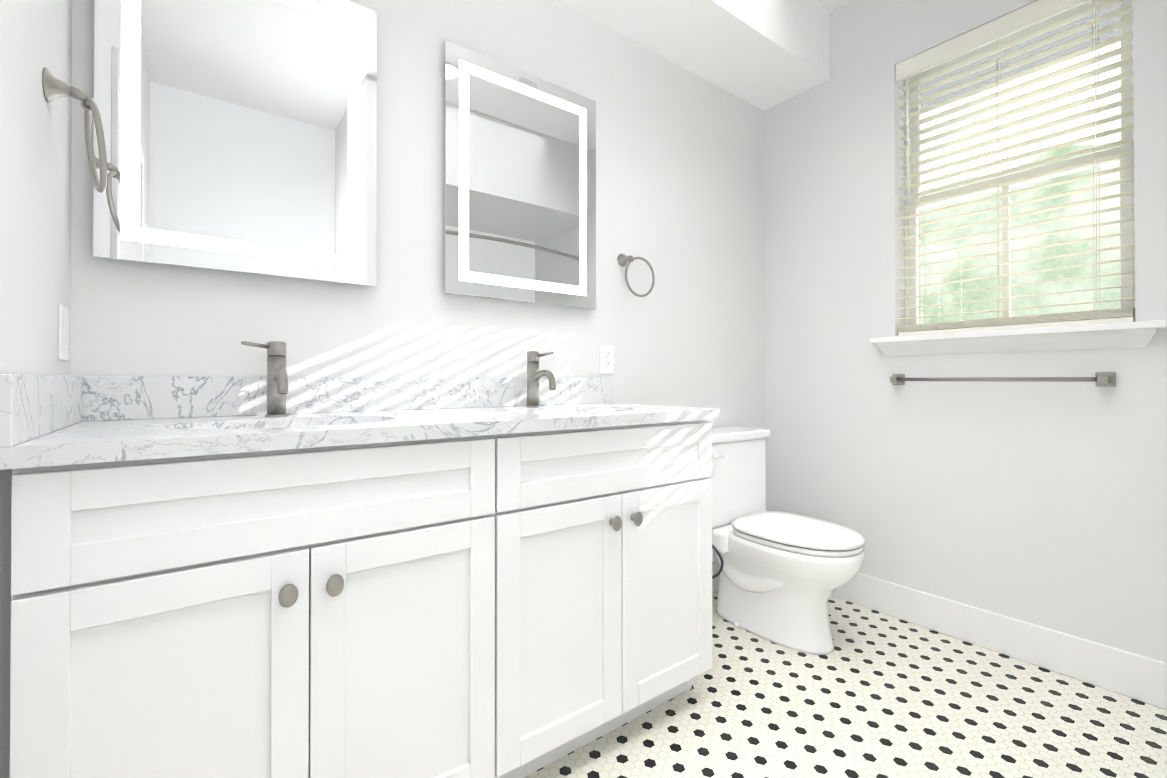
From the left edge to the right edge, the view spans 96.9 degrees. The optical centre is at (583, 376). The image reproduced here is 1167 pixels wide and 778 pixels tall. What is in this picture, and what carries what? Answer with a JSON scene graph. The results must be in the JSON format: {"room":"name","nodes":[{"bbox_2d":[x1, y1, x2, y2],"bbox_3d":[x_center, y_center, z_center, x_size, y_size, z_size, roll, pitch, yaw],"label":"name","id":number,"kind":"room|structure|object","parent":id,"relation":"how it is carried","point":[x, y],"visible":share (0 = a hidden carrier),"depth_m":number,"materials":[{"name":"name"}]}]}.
{"room":"bathroom","nodes":[
{"label":"bathroom","id":0,"kind":"room"},
{"bbox_2d":[0,0,71,777],"bbox_3d":[-0.427,-0.365,0.083,0.130,2.770,2.600,0,0,-37],"label":"wall","id":1,"kind":"structure","parent":0,"point":[35,194],"depth_m":0.88,"materials":[{"name":"white paint"}]},
{"bbox_2d":[0,374,83,444],"bbox_3d":[-0.963,0.048,0.929,0.020,0.101,0.552,0,0,-37],"label":"backsplash","id":2,"kind":"structure","parent":1,"relation":"attached to","point":[31,406],"depth_m":0.82,"materials":[{"name":"white stone"}]},
{"bbox_2d":[58,304,68,360],"bbox_3d":[-1.093,-0.092,1.088,0.008,0.114,0.070,0,0,-37],"label":"rocker light switch","id":3,"kind":"object","parent":1,"relation":"attached to","point":[63,332],"visible":0.96,"depth_m":1.07,"materials":[{"name":"white plastic"}]},
{"bbox_2d":[42,67,106,192],"bbox_3d":[-0.966,-0.469,0.990,0.092,0.214,0.168,0,0,-37],"label":"towel ring","id":4,"kind":"object","parent":1,"relation":"attached to","point":[54,87],"visible":1,"depth_m":0.97,"materials":[{"name":"silver metal"}]},
{"bbox_2d":[70,0,764,562],"bbox_3d":[-0.676,-0.356,1.644,4.340,2.770,0.200,0,0,-37],"label":"wall","id":5,"kind":"structure","parent":0,"point":[678,178],"depth_m":1.82,"materials":[{"name":"white paint"}]},
{"bbox_2d":[93,0,376,285],"bbox_3d":[-0.864,-0.675,1.356,0.612,0.813,0.034,0,0,-37],"label":"led mirror","id":6,"kind":"object","parent":5,"relation":"attached to","point":[240,135],"visible":0.96,"depth_m":1.32,"materials":[{"name":"white mirror"}]},
{"bbox_2d":[84,376,611,420],"bbox_3d":[-0.516,0.052,1.620,1.562,0.101,0.020,0,0,-37],"label":"backsplash","id":7,"kind":"structure","parent":5,"relation":"attached to","point":[106,398],"depth_m":1.44,"materials":[{"name":"white stone"}]},
{"bbox_2d":[445,40,595,308],"bbox_3d":[-0.206,-0.672,1.848,0.612,0.813,0.034,0,0,-37],"label":"led mirror","id":8,"kind":"object","parent":5,"relation":"attached to","point":[520,185],"visible":1,"depth_m":1.81,"materials":[{"name":"white mirror"}]},
{"bbox_2d":[600,345,613,373],"bbox_3d":[0.094,-0.069,2.088,0.070,0.114,0.008,0,0,-37],"label":"duplex electrical outlet","id":9,"kind":"object","parent":5,"relation":"attached to","point":[606,359],"visible":1,"depth_m":2.08,"materials":[{"name":"white plastic"}]},
{"bbox_2d":[617,254,654,296],"bbox_3d":[0.222,-0.420,2.152,0.166,0.182,0.063,0,0,-37],"label":"towel ring","id":10,"kind":"object","parent":5,"relation":"attached to","point":[623,259],"visible":1,"depth_m":2.13,"materials":[{"name":"silver metal"}]},
{"bbox_2d":[712,561,718,593],"bbox_3d":[0.530,0.962,2.403,1.030,0.142,0.017,0,0,-37],"label":"baseboard","id":11,"kind":"structure","parent":5,"relation":"attached to","point":[715,568],"depth_m":2.47,"materials":[{"name":"white paint"}]},
{"bbox_2d":[814,0,850,12],"bbox_3d":[0.102,-1.807,0.611,4.340,0.120,2.800,0,0,-37],"label":"ceiling","id":12,"kind":"structure","parent":0,"point":[829,6],"depth_m":2.40,"materials":[{"name":"white paint"}]},
{"bbox_2d":[555,0,828,110],"bbox_3d":[0.010,-1.581,1.818,2.640,0.320,0.354,0,0,-37],"label":"ceiling soffit","id":13,"kind":"structure","parent":12,"relation":"attached to","point":[764,55],"depth_m":2.23,"materials":[{"name":"white paint"}]},
{"bbox_2d":[524,592,1166,777],"bbox_3d":[0.102,1.052,0.595,4.340,0.060,2.800,0,0,-37],"label":"floor","id":14,"kind":"structure","parent":0,"point":[875,694],"depth_m":1.55,"materials":[{"name":"white tile"}]},
{"bbox_2d":[0,413,719,777],"bbox_3d":[-0.354,0.579,1.388,1.524,0.896,0.580,0,0,-37],"label":"bathroom vanity","id":15,"kind":"object","parent":14,"relation":"on","point":[276,573],"depth_m":1.01,"materials":[{"name":"white paint"}]},
{"bbox_2d":[0,401,719,456],"bbox_3d":[-0.351,0.116,1.398,1.562,0.030,0.572,0,0,-37],"label":"countertop","id":16,"kind":"structure","parent":15,"relation":"on","point":[123,434],"depth_m":1.10,"materials":[{"name":"white stone"}]},
{"bbox_2d":[192,421,339,428],"bbox_3d":[-0.645,0.198,1.144,0.480,0.161,0.335,0,0,-37],"label":"sink","id":17,"kind":"object","parent":16,"relation":"in","point":[285,422],"depth_m":1.22,"materials":[{"name":"white ceramic"}]},
{"bbox_2d":[241,341,291,416],"bbox_3d":[-0.777,0.004,1.269,0.105,0.192,0.162,0,0,-37],"label":"faucet","id":18,"kind":"object","parent":16,"relation":"on","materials":[{"name":"silver metal"}]},
{"bbox_2d":[524,351,559,404],"bbox_3d":[-0.137,0.007,1.748,0.067,0.192,0.162,0,0,-37],"label":"faucet","id":19,"kind":"object","parent":16,"relation":"on","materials":[{"name":"silver metal"}]},
{"bbox_2d":[556,409,599,412],"bbox_3d":[-0.035,0.201,1.600,0.480,0.161,0.335,0,0,-37],"label":"sink","id":20,"kind":"object","parent":16,"relation":"in","point":[557,410],"depth_m":1.77,"materials":[{"name":"white ceramic"}]},
{"bbox_2d":[708,426,865,654],"bbox_3d":[0.769,0.636,2.136,0.458,0.790,0.727,0,0,-37],"label":"toilet","id":21,"kind":"object","parent":14,"relation":"on","point":[782,576],"visible":0.71,"depth_m":2.03,"materials":[{"name":"white ceramic"}]},
{"bbox_2d":[764,0,1166,662],"bbox_3d":[1.820,-0.356,1.762,0.200,2.770,2.600,0,0,-37],"label":"wall","id":22,"kind":"structure","parent":0,"point":[1042,504],"depth_m":2.11,"materials":[{"name":"white paint"}]},
{"bbox_2d":[831,573,1166,709],"bbox_3d":[1.424,0.960,2.105,0.014,0.142,1.563,0,0,-37],"label":"baseboard","id":23,"kind":"structure","parent":22,"relation":"attached to","point":[1131,675],"depth_m":1.87,"materials":[{"name":"white paint"}]},
{"bbox_2d":[890,372,1115,386],"bbox_3d":[1.519,0.010,1.947,0.058,0.048,0.678,0,0,-37],"label":"towel bar","id":24,"kind":"object","parent":22,"relation":"attached to","point":[1103,379],"visible":1,"depth_m":1.82,"materials":[{"name":"silver metal"}]},
{"bbox_2d":[896,0,1135,335],"bbox_3d":[1.581,-0.764,1.965,0.074,1.177,0.707,0,0,-37],"label":"window blind slats","id":25,"kind":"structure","parent":22,"relation":"attached to","point":[1029,15],"depth_m":1.92,"materials":[{"name":"white"}]},
{"bbox_2d":[870,0,1166,355],"bbox_3d":[1.597,-0.723,1.984,0.203,1.263,0.870,0,0,-37],"label":"window","id":26,"kind":"structure","parent":22,"relation":"in","point":[1127,279],"depth_m":1.92,"materials":[{"name":"white plastic"}]},
{"bbox_2d":[920,3,1119,108],"bbox_3d":[2.348,-1.755,1.915,0.820,0.330,5.000,0,0,-37],"label":"roof eave","id":27,"kind":"object","parent":22,"relation":"attached to","point":[1027,54],"depth_m":2.56,"materials":[{"name":"grey"}]},
{"label":"outside","id":28,"kind":"structure","parent":0,"visible":0},
{"bbox_2d":[918,42,1120,323],"bbox_3d":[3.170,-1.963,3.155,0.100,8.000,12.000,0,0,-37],"label":"window glass","id":29,"kind":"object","parent":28,"point":[1066,298],"depth_m":3.40,"materials":[{"name":"clear glass"}]}
]}

